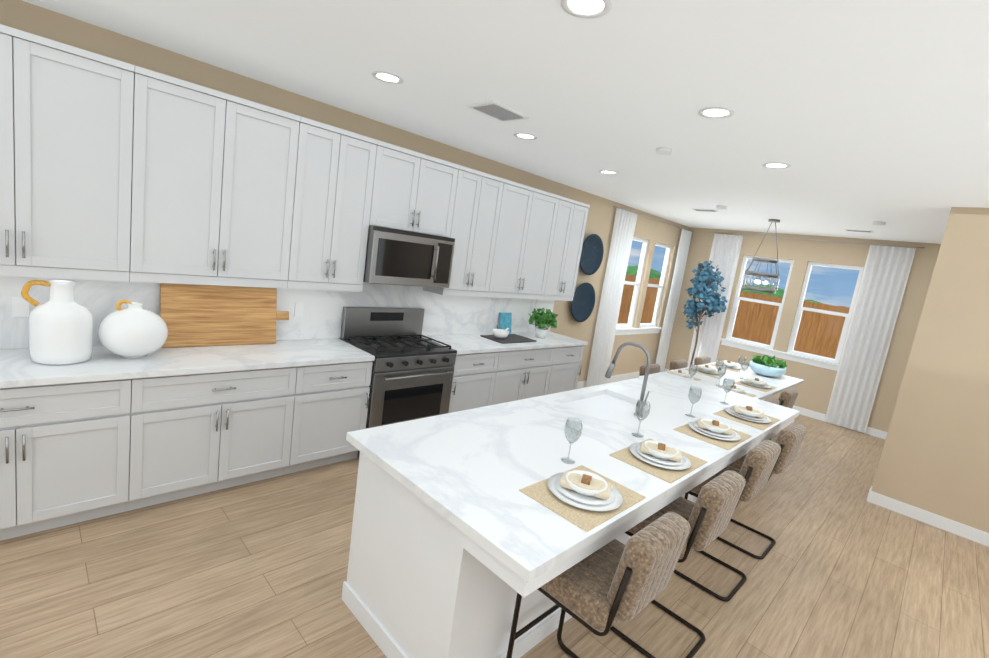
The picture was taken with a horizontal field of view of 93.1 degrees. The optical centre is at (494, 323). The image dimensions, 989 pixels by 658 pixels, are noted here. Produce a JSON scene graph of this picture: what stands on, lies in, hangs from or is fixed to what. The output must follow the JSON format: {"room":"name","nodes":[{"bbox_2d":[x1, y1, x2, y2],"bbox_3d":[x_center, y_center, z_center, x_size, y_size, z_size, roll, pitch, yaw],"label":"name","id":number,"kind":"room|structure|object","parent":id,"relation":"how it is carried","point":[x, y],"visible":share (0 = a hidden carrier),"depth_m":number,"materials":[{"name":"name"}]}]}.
{"room":"kitchen","nodes":[
{"label":"kitchen","id":0,"kind":"room"},
{"bbox_2d":[0,0,689,381],"bbox_3d":[-0.659,-0.384,4.943,11.960,2.850,0.150,-1,12,-45],"label":"wall","id":1,"kind":"structure","parent":0,"point":[44,22],"depth_m":4.29,"materials":[{"name":"beige paint"}]},
{"bbox_2d":[0,24,134,281],"bbox_3d":[-2.551,-0.878,2.488,0.955,1.225,0.373,-1,12,-45],"label":"upper cabinet","id":2,"kind":"object","parent":1,"relation":"attached to","point":[66,123],"visible":1,"depth_m":2.52,"materials":[{"name":"white wood"}]},
{"bbox_2d":[129,66,300,288],"bbox_3d":[-1.886,-0.886,3.160,0.932,1.225,0.373,-1,12,-45],"label":"upper cabinet","id":3,"kind":"object","parent":1,"relation":"attached to","point":[213,185],"visible":1,"depth_m":3.00,"materials":[{"name":"white wood"}]},
{"bbox_2d":[0,276,554,349],"bbox_3d":[-1.498,-0.140,4.038,6.510,0.558,0.018,-1,12,-45],"label":"backsplash","id":4,"kind":"structure","parent":1,"relation":"attached to","point":[315,314],"depth_m":4.02,"materials":[{"name":"stone"}]},
{"bbox_2d":[287,117,377,291],"bbox_3d":[-1.341,-0.893,3.713,0.617,1.225,0.373,-1,12,-45],"label":"upper cabinet","id":5,"kind":"object","parent":1,"relation":"attached to","point":[335,169],"visible":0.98,"depth_m":3.59,"materials":[{"name":"white wood"}]},
{"bbox_2d":[369,140,459,237],"bbox_3d":[-0.781,-1.171,4.198,0.860,0.670,0.373,-1,12,-45],"label":"upper cabinet","id":6,"kind":"object","parent":1,"relation":"attached to","point":[413,191],"visible":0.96,"depth_m":4.06,"materials":[{"name":"white wood"}]},
{"bbox_2d":[363,225,454,287],"bbox_3d":[-0.828,-0.602,4.250,0.854,0.468,0.472,-1,12,-45],"label":"over-the-range microwave","id":7,"kind":"object","parent":6,"relation":"attached to","point":[399,257],"visible":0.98,"depth_m":4.06,"materials":[{"name":"silver metal"}]},
{"bbox_2d":[423,165,504,296],"bbox_3d":[-0.303,-0.906,4.764,0.609,1.225,0.373,-1,12,-45],"label":"upper cabinet","id":8,"kind":"object","parent":1,"relation":"attached to","point":[476,210],"visible":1,"depth_m":4.66,"materials":[{"name":"white wood"}]},
{"bbox_2d":[488,179,560,299],"bbox_3d":[0.241,-0.912,5.315,0.936,1.225,0.373,-1,12,-45],"label":"upper cabinet","id":9,"kind":"object","parent":1,"relation":"attached to","point":[524,236],"visible":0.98,"depth_m":5.18,"materials":[{"name":"white wood"}]},
{"bbox_2d":[543,196,589,300],"bbox_3d":[0.787,-0.919,5.867,0.613,1.225,0.373,-1,12,-45],"label":"upper cabinet","id":10,"kind":"object","parent":1,"relation":"attached to","point":[567,242],"visible":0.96,"depth_m":5.75,"materials":[{"name":"white wood"}]},
{"bbox_2d":[571,282,594,321],"bbox_3d":[1.253,-0.309,6.738,0.580,0.580,0.079,-1,12,-45],"label":"plate","id":11,"kind":"object","parent":1,"relation":"attached to","point":[582,304],"visible":1,"depth_m":6.76,"materials":[{"name":"blue ceramic"}]},
{"bbox_2d":[580,234,603,274],"bbox_3d":[1.349,-0.980,6.634,0.580,0.580,0.079,-1,12,-45],"label":"plate","id":12,"kind":"object","parent":1,"relation":"attached to","point":[592,253],"visible":0.94,"depth_m":6.66,"materials":[{"name":"blue ceramic"}]},
{"bbox_2d":[577,371,638,388],"bbox_3d":[1.967,0.939,7.890,3.720,0.110,0.014,-1,12,-45],"label":"baseboard","id":13,"kind":"structure","parent":1,"relation":"attached to","point":[581,384],"depth_m":8.03,"materials":[{"name":"white wood"}]},
{"bbox_2d":[617,236,648,327],"bbox_3d":[2.234,-0.678,7.824,0.710,1.510,0.070,-1,12,-45],"label":"window","id":14,"kind":"structure","parent":1,"relation":"in","point":[636,284],"depth_m":8.00,"materials":[{"name":"clear glass"}]},
{"bbox_2d":[615,327,661,334],"bbox_3d":[2.494,0.127,8.210,1.730,0.110,0.095,-1,12,-45],"label":"window sill","id":15,"kind":"structure","parent":1,"relation":"attached to","point":[632,330],"depth_m":8.16,"materials":[{"name":"white paint"}]},
{"bbox_2d":[613,206,692,231],"bbox_3d":[2.707,-1.720,7.794,2.770,0.013,0.082,-1,12,-45],"label":"curtain rod","id":16,"kind":"object","parent":1,"relation":"attached to","point":[652,218],"visible":0.85,"depth_m":7.61,"materials":[{"name":"silver metal"}]},
{"bbox_2d":[586,208,637,386],"bbox_3d":[1.807,-0.346,7.245,0.540,2.745,0.066,-1,12,-45],"label":"curtain","id":17,"kind":"object","parent":16,"relation":"hanging from","point":[613,284],"visible":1,"depth_m":7.21,"materials":[{"name":"white fabric"}]},
{"bbox_2d":[655,229,691,371],"bbox_3d":[3.342,-0.366,8.800,0.430,2.745,0.066,-1,12,-45],"label":"curtain","id":18,"kind":"object","parent":16,"relation":"hanging from","point":[677,281],"visible":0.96,"depth_m":8.76,"materials":[{"name":"white fabric"}]},
{"bbox_2d":[640,242,671,326],"bbox_3d":[2.852,-0.686,8.450,0.750,1.510,0.070,-1,12,-45],"label":"window","id":19,"kind":"structure","parent":1,"relation":"in","point":[660,286],"depth_m":8.64,"materials":[{"name":"clear glass"}]},
{"bbox_2d":[0,378,988,657],"bbox_3d":[1.625,1.806,2.714,11.960,0.120,7.300,-1,12,-45],"label":"floor","id":20,"kind":"structure","parent":0,"point":[842,568],"depth_m":2.74,"materials":[{"name":"brown wood"}]},
{"bbox_2d":[0,379,130,540],"bbox_3d":[-2.680,0.688,2.623,0.938,0.885,0.653,-1,12,-45],"label":"base cabinet","id":21,"kind":"object","parent":20,"relation":"on","point":[64,453],"visible":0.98,"depth_m":2.56,"materials":[{"name":"white wood"}]},
{"bbox_2d":[126,367,296,510],"bbox_3d":[-2.016,0.679,3.295,0.948,0.885,0.653,-1,12,-45],"label":"base cabinet","id":22,"kind":"object","parent":20,"relation":"on","point":[193,434],"visible":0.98,"depth_m":3.04,"materials":[{"name":"white wood"}]},
{"bbox_2d":[0,331,587,387],"bbox_3d":[-1.322,0.218,3.869,6.510,0.040,0.642,-1,12,-45],"label":"countertop","id":23,"kind":"structure","parent":22,"relation":"on","point":[19,368],"depth_m":3.13,"materials":[{"name":"stone"}]},
{"bbox_2d":[21,280,92,364],"bbox_3d":[-2.470,-0.015,2.653,0.297,0.460,0.268,-1,12,-45],"label":"jug vase","id":24,"kind":"object","parent":23,"relation":"on","point":[61,326],"visible":0.98,"depth_m":2.58,"materials":[{"name":"ceramic"}]},
{"bbox_2d":[98,300,167,358],"bbox_3d":[-2.242,0.030,2.913,0.348,0.358,0.348,-1,12,-45],"label":"round vase","id":25,"kind":"object","parent":23,"relation":"on","point":[134,330],"visible":1,"depth_m":2.81,"materials":[{"name":"ceramic"}]},
{"bbox_2d":[160,283,288,347],"bbox_3d":[-1.966,-0.060,3.483,0.860,0.437,0.092,-1,12,-45],"label":"cutting board","id":26,"kind":"object","parent":23,"relation":"on","point":[192,315],"visible":0.94,"depth_m":3.42,"materials":[{"name":"brown wood"}]},
{"bbox_2d":[499,312,511,333],"bbox_3d":[0.133,-0.004,5.670,0.200,0.259,0.064,-1,12,-45],"label":"cookbook","id":27,"kind":"object","parent":23,"relation":"on","point":[505,320],"visible":0.73,"depth_m":5.65,"materials":[{"name":"blue paper"}]},
{"bbox_2d":[480,334,536,343],"bbox_3d":[0.165,0.172,5.372,0.580,0.015,0.360,-1,12,-45],"label":"tray","id":28,"kind":"object","parent":23,"relation":"on","point":[513,338],"visible":0.92,"depth_m":5.30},
{"bbox_2d":[493,327,508,338],"bbox_3d":[0.070,0.097,5.283,0.190,0.132,0.190,-1,12,-45],"label":"bowl","id":29,"kind":"object","parent":28,"relation":"on","point":[500,333],"visible":1,"depth_m":5.23,"materials":[{"name":"white ceramic"}]},
{"bbox_2d":[528,308,557,337],"bbox_3d":[0.581,-0.015,5.766,0.375,0.378,0.397,-1,12,-45],"label":"potted plant","id":30,"kind":"object","parent":23,"relation":"on","point":[543,318],"visible":1,"depth_m":5.73,"materials":[{"name":"green plant"}]},
{"bbox_2d":[284,361,372,473],"bbox_3d":[-1.466,0.672,3.852,0.613,0.885,0.653,-1,12,-45],"label":"base cabinet","id":31,"kind":"object","parent":20,"relation":"on","point":[331,402],"visible":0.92,"depth_m":3.63,"materials":[{"name":"white wood"}]},
{"bbox_2d":[340,307,456,457],"bbox_3d":[-0.892,0.510,4.327,0.860,1.220,0.681,-1,12,-45],"label":"range","id":32,"kind":"object","parent":20,"relation":"on","point":[412,373],"visible":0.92,"depth_m":4.19,"materials":[{"name":"silver metal"}]},
{"bbox_2d":[448,352,498,412],"bbox_3d":[-0.425,0.659,4.906,0.606,0.885,0.653,-1,12,-45],"label":"base cabinet","id":33,"kind":"object","parent":20,"relation":"on","point":[474,377],"visible":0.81,"depth_m":4.68,"materials":[{"name":"white wood"}]},
{"bbox_2d":[492,348,553,404],"bbox_3d":[0.118,0.653,5.456,0.936,0.885,0.653,-1,12,-45],"label":"base cabinet","id":34,"kind":"object","parent":20,"relation":"on","point":[522,374],"visible":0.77,"depth_m":5.20,"materials":[{"name":"white wood"}]},
{"bbox_2d":[547,345,583,394],"bbox_3d":[0.664,0.646,6.008,0.613,0.885,0.653,-1,12,-45],"label":"base cabinet","id":35,"kind":"object","parent":20,"relation":"on","point":[566,365],"visible":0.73,"depth_m":5.78,"materials":[{"name":"white wood"}]},
{"bbox_2d":[341,372,799,657],"bbox_3d":[0.873,1.089,3.198,3.535,0.925,1.190,-1,12,-45],"label":"kitchen island","id":36,"kind":"object","parent":20,"relation":"on","point":[459,540],"visible":0.75,"depth_m":2.15,"materials":[{"name":"stone"}]},
{"bbox_2d":[561,417,582,463],"bbox_3d":[0.378,0.574,2.300,0.086,0.215,0.086,-1,12,-45],"label":"wine glass","id":37,"kind":"object","parent":36,"relation":"on","point":[569,437],"visible":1,"depth_m":2.30,"materials":[{"name":"clear glass"}]},
{"bbox_2d":[519,465,645,531],"bbox_3d":[0.388,0.688,1.996,0.460,0.086,0.340,-1,12,-45],"label":"place setting","id":38,"kind":"object","parent":36,"relation":"on","point":[584,498],"visible":1,"depth_m":1.94,"materials":[{"name":"white ceramic"}]},
{"bbox_2d":[605,342,650,416],"bbox_3d":[0.941,0.366,3.288,0.101,0.482,0.336,-1,12,-45],"label":"faucet","id":39,"kind":"object","parent":36,"relation":"on","point":[609,372],"visible":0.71,"depth_m":3.19,"materials":[{"name":"silver metal"}]},
{"bbox_2d":[631,399,650,437],"bbox_3d":[0.877,0.568,2.805,0.086,0.215,0.086,-1,12,-45],"label":"wine glass","id":40,"kind":"object","parent":36,"relation":"on","point":[641,413],"visible":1,"depth_m":2.80,"materials":[{"name":"clear glass"}]},
{"bbox_2d":[609,438,706,483],"bbox_3d":[0.887,0.682,2.501,0.460,0.086,0.340,-1,12,-45],"label":"place setting","id":41,"kind":"object","parent":36,"relation":"on","point":[668,463],"visible":1,"depth_m":2.44,"materials":[{"name":"white ceramic"}]},
{"bbox_2d":[685,386,701,417],"bbox_3d":[1.428,0.561,3.364,0.086,0.215,0.086,-1,12,-45],"label":"wine glass","id":42,"kind":"object","parent":36,"relation":"on","point":[690,394],"visible":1,"depth_m":3.36,"materials":[{"name":"clear glass"}]},
{"bbox_2d":[673,418,751,449],"bbox_3d":[1.439,0.675,3.059,0.460,0.086,0.340,-1,12,-45],"label":"place setting","id":43,"kind":"object","parent":36,"relation":"on","point":[719,434],"visible":1,"depth_m":3.00,"materials":[{"name":"white ceramic"}]},
{"bbox_2d":[720,377,734,404],"bbox_3d":[1.917,0.555,3.858,0.086,0.215,0.086,-1,12,-45],"label":"wine glass","id":44,"kind":"object","parent":36,"relation":"on","point":[726,385],"visible":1,"depth_m":3.86,"materials":[{"name":"clear glass"}]},
{"bbox_2d":[713,405,779,429],"bbox_3d":[1.927,0.669,3.554,0.460,0.086,0.340,-1,12,-45],"label":"place setting","id":45,"kind":"object","parent":36,"relation":"on","point":[751,417],"visible":1,"depth_m":3.49,"materials":[{"name":"white ceramic"}]},
{"bbox_2d":[506,512,690,657],"bbox_3d":[0.416,1.192,1.974,0.450,0.964,0.526,-1,12,-45],"label":"stool","id":46,"kind":"object","parent":20,"relation":"on","point":[603,590],"visible":0.83,"depth_m":1.75,"materials":[{"name":"beige fabric"}]},
{"bbox_2d":[639,364,659,375],"bbox_3d":[1.936,0.941,5.446,0.450,0.842,0.536,-1,12,-45],"label":"dining chair","id":47,"kind":"object","parent":20,"relation":"on","point":[654,368],"visible":0.1,"depth_m":5.45,"materials":[{"name":"beige fabric"}]},
{"bbox_2d":[610,470,745,657],"bbox_3d":[0.908,1.184,2.486,0.450,0.964,0.526,-1,12,-45],"label":"stool","id":48,"kind":"object","parent":20,"relation":"on","point":[707,515],"visible":0.52,"depth_m":2.24,"materials":[{"name":"beige fabric"}]},
{"bbox_2d":[669,360,687,370],"bbox_3d":[2.498,0.934,6.015,0.450,0.842,0.536,-1,12,-45],"label":"dining chair","id":49,"kind":"object","parent":20,"relation":"on","point":[676,364],"visible":0.12,"depth_m":6.00,"materials":[{"name":"beige fabric"}]},
{"bbox_2d":[694,356,709,365],"bbox_3d":[3.061,0.927,6.584,0.450,0.842,0.536,-1,12,-45],"label":"dining chair","id":50,"kind":"object","parent":20,"relation":"on","point":[702,360],"visible":0.17,"depth_m":6.56,"materials":[{"name":"beige fabric"}]},
{"bbox_2d":[683,260,727,365],"bbox_3d":[3.527,0.043,8.056,0.681,2.252,0.720,-1,12,-45],"label":"faux tree","id":51,"kind":"object","parent":20,"relation":"on","point":[704,281],"visible":0.92,"depth_m":7.89,"materials":[{"name":"blue plant"}]},
{"bbox_2d":[638,360,803,399],"bbox_3d":[2.796,1.045,5.729,2.690,0.782,1.020,-1,12,-45],"label":"dining table","id":52,"kind":"object","parent":20,"relation":"on","point":[782,383],"visible":0.29,"depth_m":5.71,"materials":[{"name":"white stone"}]},
{"bbox_2d":[664,370,700,380],"bbox_3d":[2.089,0.567,5.290,0.460,0.086,0.340,-1,12,-45],"label":"place setting","id":53,"kind":"object","parent":52,"relation":"on","point":[681,373],"visible":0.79,"depth_m":5.26,"materials":[{"name":"white ceramic"}]},
{"bbox_2d":[688,364,696,376],"bbox_3d":[2.104,0.549,4.994,0.086,0.215,0.086,-1,12,-45],"label":"glass","id":54,"kind":"object","parent":52,"relation":"on","point":[690,367],"visible":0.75,"depth_m":4.99,"materials":[{"name":"clear glass"}]},
{"bbox_2d":[685,365,724,376],"bbox_3d":[2.651,0.560,5.859,0.460,0.086,0.340,-1,12,-45],"label":"place setting","id":55,"kind":"object","parent":52,"relation":"on","point":[708,370],"visible":0.92,"depth_m":5.79,"materials":[{"name":"white ceramic"}]},
{"bbox_2d":[716,360,723,378],"bbox_3d":[2.666,0.542,5.563,0.086,0.215,0.086,-1,12,-45],"label":"glass","id":56,"kind":"object","parent":52,"relation":"on","point":[722,366],"visible":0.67,"depth_m":5.55,"materials":[{"name":"clear glass"}]},
{"bbox_2d":[715,366,725,385],"bbox_3d":[2.497,0.579,5.169,0.086,0.215,0.086,-1,12,-45],"label":"glass","id":57,"kind":"object","parent":52,"relation":"on","point":[719,370],"visible":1,"depth_m":5.18,"materials":[{"name":"clear glass"}]},
{"bbox_2d":[709,361,745,371],"bbox_3d":[3.213,0.553,6.428,0.460,0.086,0.340,-1,12,-45],"label":"place setting","id":58,"kind":"object","parent":52,"relation":"on","point":[731,366],"visible":0.71,"depth_m":6.36,"materials":[{"name":"white ceramic"}]},
{"bbox_2d":[719,385,756,396],"bbox_3d":[2.494,0.687,4.892,0.460,0.086,0.340,-1,12,-45],"label":"place setting","id":59,"kind":"object","parent":52,"relation":"on","point":[736,389],"visible":0.4,"depth_m":4.86,"materials":[{"name":"white ceramic"}]},
{"bbox_2d":[736,356,745,372],"bbox_3d":[3.228,0.535,6.132,0.086,0.215,0.086,-1,12,-45],"label":"glass","id":60,"kind":"object","parent":52,"relation":"on","point":[741,361],"visible":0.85,"depth_m":6.13,"materials":[{"name":"clear glass"}]},
{"bbox_2d":[740,361,748,378],"bbox_3d":[3.059,0.572,5.738,0.086,0.215,0.086,-1,12,-45],"label":"glass","id":61,"kind":"object","parent":52,"relation":"on","point":[746,365],"visible":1,"depth_m":5.73,"materials":[{"name":"clear glass"}]},
{"bbox_2d":[735,378,776,391],"bbox_3d":[3.056,0.680,5.461,0.460,0.086,0.340,-1,12,-45],"label":"place setting","id":62,"kind":"object","parent":52,"relation":"on","point":[757,384],"visible":1,"depth_m":5.40,"materials":[{"name":"white ceramic"}]},
{"bbox_2d":[749,355,787,376],"bbox_3d":[3.607,0.541,6.184,0.464,0.295,0.430,-1,12,-45],"label":"centerpiece bowl","id":63,"kind":"object","parent":52,"relation":"on","point":[765,365],"visible":1,"depth_m":6.09,"materials":[{"name":"white ceramic"}]},
{"bbox_2d":[674,440,780,600],"bbox_3d":[1.440,1.171,3.064,0.450,0.964,0.526,-1,12,-45],"label":"stool","id":64,"kind":"object","parent":20,"relation":"on","point":[758,465],"visible":0.44,"depth_m":2.83,"materials":[{"name":"beige fabric"}]},
{"bbox_2d":[716,422,806,559],"bbox_3d":[1.929,1.165,3.558,0.450,0.964,0.526,-1,12,-45],"label":"stool","id":65,"kind":"object","parent":20,"relation":"on","point":[789,438],"visible":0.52,"depth_m":3.31,"materials":[{"name":"beige fabric"}]},
{"bbox_2d":[763,397,778,404],"bbox_3d":[2.531,1.117,4.860,0.450,0.842,0.536,-1,12,-45],"label":"dining chair","id":66,"kind":"object","parent":20,"relation":"on","point":[774,400],"visible":0.08,"depth_m":4.65,"materials":[{"name":"beige fabric"}]},
{"bbox_2d":[769,388,797,439],"bbox_3d":[3.093,1.110,5.429,0.450,0.842,0.536,-1,12,-45],"label":"dining chair","id":67,"kind":"object","parent":20,"relation":"on","point":[787,397],"visible":0.19,"depth_m":5.12,"materials":[{"name":"beige fabric"}]},
{"bbox_2d":[22,0,988,243],"bbox_3d":[2.045,-1.115,2.263,11.960,0.150,7.300,-1,12,-45],"label":"ceiling","id":68,"kind":"structure","parent":0,"point":[860,114],"depth_m":2.58,"materials":[{"name":"white paint"}]},
{"bbox_2d":[372,71,402,83],"bbox_3d":[-0.659,-1.520,2.891,0.190,0.008,0.190,-1,12,-45],"label":"recessed light","id":69,"kind":"object","parent":68,"relation":"in","point":[387,77],"visible":0.96,"depth_m":2.89,"materials":[{"name":"white plastic"}]},
{"bbox_2d":[467,100,528,121],"bbox_3d":[0.028,-1.476,3.267,0.360,0.014,0.260,-1,12,-45],"label":"ceiling vent","id":70,"kind":"object","parent":68,"relation":"in","point":[497,111],"visible":1,"depth_m":3.24,"materials":[{"name":"white metal"}]},
{"bbox_2d":[514,133,536,139],"bbox_3d":[0.255,-1.533,3.829,0.190,0.008,0.190,-1,12,-45],"label":"recessed light","id":71,"kind":"object","parent":68,"relation":"in","point":[526,136],"visible":1,"depth_m":3.84,"materials":[{"name":"white plastic"}]},
{"bbox_2d":[561,0,611,18],"bbox_3d":[0.345,-1.201,1.762,0.190,0.008,0.190,-1,12,-45],"label":"recessed light","id":72,"kind":"object","parent":68,"relation":"in","point":[587,9],"visible":1,"depth_m":1.78,"materials":[{"name":"white plastic"}]},
{"bbox_2d":[599,170,617,174],"bbox_3d":[1.168,-1.551,4.796,0.190,0.008,0.190,-1,12,-45],"label":"recessed light","id":73,"kind":"object","parent":68,"relation":"in","point":[608,172],"visible":0.98,"depth_m":4.80,"materials":[{"name":"white plastic"}]},
{"bbox_2d":[655,147,671,154],"bbox_3d":[1.316,-1.340,3.640,0.120,0.030,0.120,-1,12,-45],"label":"smoke detector","id":74,"kind":"object","parent":68,"relation":"attached to","point":[663,151],"visible":1,"depth_m":3.60,"materials":[{"name":"white plastic"}]},
{"bbox_2d":[693,209,717,211],"bbox_3d":[2.886,-1.551,6.410,0.150,0.012,0.300,-1,12,-45],"label":"ceiling vent","id":75,"kind":"object","parent":68,"relation":"in","point":[710,210],"visible":1,"depth_m":6.37,"materials":[{"name":"white metal"}]},
{"bbox_2d":[698,107,733,118],"bbox_3d":[1.272,-1.211,2.688,0.190,0.008,0.190,-1,12,-45],"label":"recessed light","id":76,"kind":"object","parent":68,"relation":"in","point":[715,112],"visible":1,"depth_m":2.69,"materials":[{"name":"white plastic"}]},
{"bbox_2d":[716,205,726,208],"bbox_3d":[2.865,-1.467,5.904,0.120,0.030,0.120,-1,12,-45],"label":"smoke detector","id":77,"kind":"object","parent":68,"relation":"attached to","point":[721,207],"visible":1,"depth_m":5.87,"materials":[{"name":"white plastic"}]},
{"bbox_2d":[741,219,779,293],"bbox_3d":[3.758,-0.936,6.476,0.450,0.990,0.446,-1,12,-45],"label":"pendant light","id":78,"kind":"object","parent":68,"relation":"hanging from","point":[769,276],"visible":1,"depth_m":6.40,"materials":[{"name":"silver metal"}]},
{"bbox_2d":[763,163,790,168],"bbox_3d":[2.186,-1.224,3.626,0.190,0.008,0.190,-1,12,-45],"label":"recessed light","id":79,"kind":"object","parent":68,"relation":"in","point":[776,165],"visible":0.98,"depth_m":3.63,"materials":[{"name":"white plastic"}]},
{"bbox_2d":[844,229,873,232],"bbox_3d":[4.880,-1.243,6.271,0.150,0.012,0.300,-1,12,-45],"label":"ceiling vent","id":80,"kind":"object","parent":68,"relation":"in","point":[855,230],"visible":1,"depth_m":6.25,"materials":[{"name":"white metal"}]},
{"bbox_2d":[872,221,885,225],"bbox_3d":[4.473,-1.165,5.444,0.120,0.030,0.120,-1,12,-45],"label":"smoke detector","id":81,"kind":"object","parent":68,"relation":"attached to","point":[880,223],"visible":1,"depth_m":5.41,"materials":[{"name":"white plastic"}]},
{"bbox_2d":[665,227,940,431],"bbox_3d":[5.983,0.301,6.690,0.150,2.850,7.000,-1,12,-45],"label":"wall","id":82,"kind":"structure","parent":0,"point":[814,388],"depth_m":7.50,"materials":[{"name":"beige paint"}]},
{"bbox_2d":[726,255,793,348],"bbox_3d":[4.580,-0.383,8.096,0.070,1.510,0.790,-1,12,-45],"label":"window","id":83,"kind":"structure","parent":82,"relation":"in","point":[737,298],"depth_m":8.16,"materials":[{"name":"clear glass"}]},
{"bbox_2d":[664,369,887,439],"bbox_3d":[5.733,1.642,6.839,0.014,0.110,7.000,-1,12,-45],"label":"baseboard","id":84,"kind":"structure","parent":82,"relation":"attached to","point":[816,415],"depth_m":7.39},
{"bbox_2d":[721,338,838,370],"bbox_3d":[4.729,0.505,7.844,0.095,0.110,1.830,-1,12,-45],"label":"window sill","id":85,"kind":"structure","parent":82,"relation":"attached to","point":[790,356],"depth_m":7.75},
{"bbox_2d":[712,232,924,247],"bbox_3d":[4.976,-1.349,7.502,0.082,0.013,2.900,-1,12,-45],"label":"curtain rod","id":86,"kind":"object","parent":82,"relation":"attached to","point":[823,240],"visible":1,"depth_m":7.27,"materials":[{"name":"silver metal"}]},
{"bbox_2d":[688,234,742,366],"bbox_3d":[3.949,-0.230,8.485,0.066,2.745,0.480,-1,12,-45],"label":"curtain","id":87,"kind":"object","parent":86,"relation":"hanging from","point":[725,252],"visible":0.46,"depth_m":8.41,"materials":[{"name":"white fabric"}]},
{"bbox_2d":[824,245,915,432],"bbox_3d":[5.525,0.236,6.934,0.066,2.745,0.520,-1,12,-45],"label":"curtain","id":88,"kind":"object","parent":86,"relation":"hanging from","point":[881,289],"visible":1,"depth_m":6.92,"materials":[{"name":"white fabric"}]},
{"bbox_2d":[787,262,863,363],"bbox_3d":[5.242,-0.188,7.444,0.070,1.510,0.730,-1,12,-45],"label":"window","id":89,"kind":"structure","parent":82,"relation":"in","point":[796,324],"depth_m":7.44,"materials":[{"name":"clear glass"}]},
{"bbox_2d":[871,207,988,532],"bbox_3d":[5.113,0.701,3.289,0.160,2.850,3.380,-1,12,-45],"label":"wall","id":90,"kind":"structure","parent":0,"point":[934,458],"depth_m":4.19,"materials":[{"name":"beige paint"}]},
{"bbox_2d":[866,489,988,546],"bbox_3d":[4.854,2.041,3.439,0.014,0.110,3.394,-1,12,-45],"label":"baseboard","id":91,"kind":"structure","parent":90,"relation":"attached to","point":[950,525],"depth_m":4.28,"materials":[{"name":"white wood"}]},
{"label":"outside","id":92,"kind":"structure","parent":0,"visible":0},
{"bbox_3d":[5.596,1.585,8.867,32.000,0.170,32.000,-1,12,-45],"label":"ground","id":93,"kind":"structure","parent":92,"visible":0},
{"bbox_2d":[617,274,849,358],"bbox_3d":[9.614,1.135,8.590,0.060,1.925,18.200,-1,12,-45],"label":"fence","id":94,"kind":"object","parent":93,"relation":"on","point":[745,329],"depth_m":11.43,"materials":[{"name":"brown wood"}]},
{"bbox_2d":[626,265,845,356],"bbox_3d":[5.860,0.813,6.247,16.842,2.684,24.102,-1,12,-45],"label":"trees","id":95,"kind":"object","parent":93,"relation":"on","point":[632,270],"depth_m":12.86,"materials":[{"name":"green plant"}]}
]}

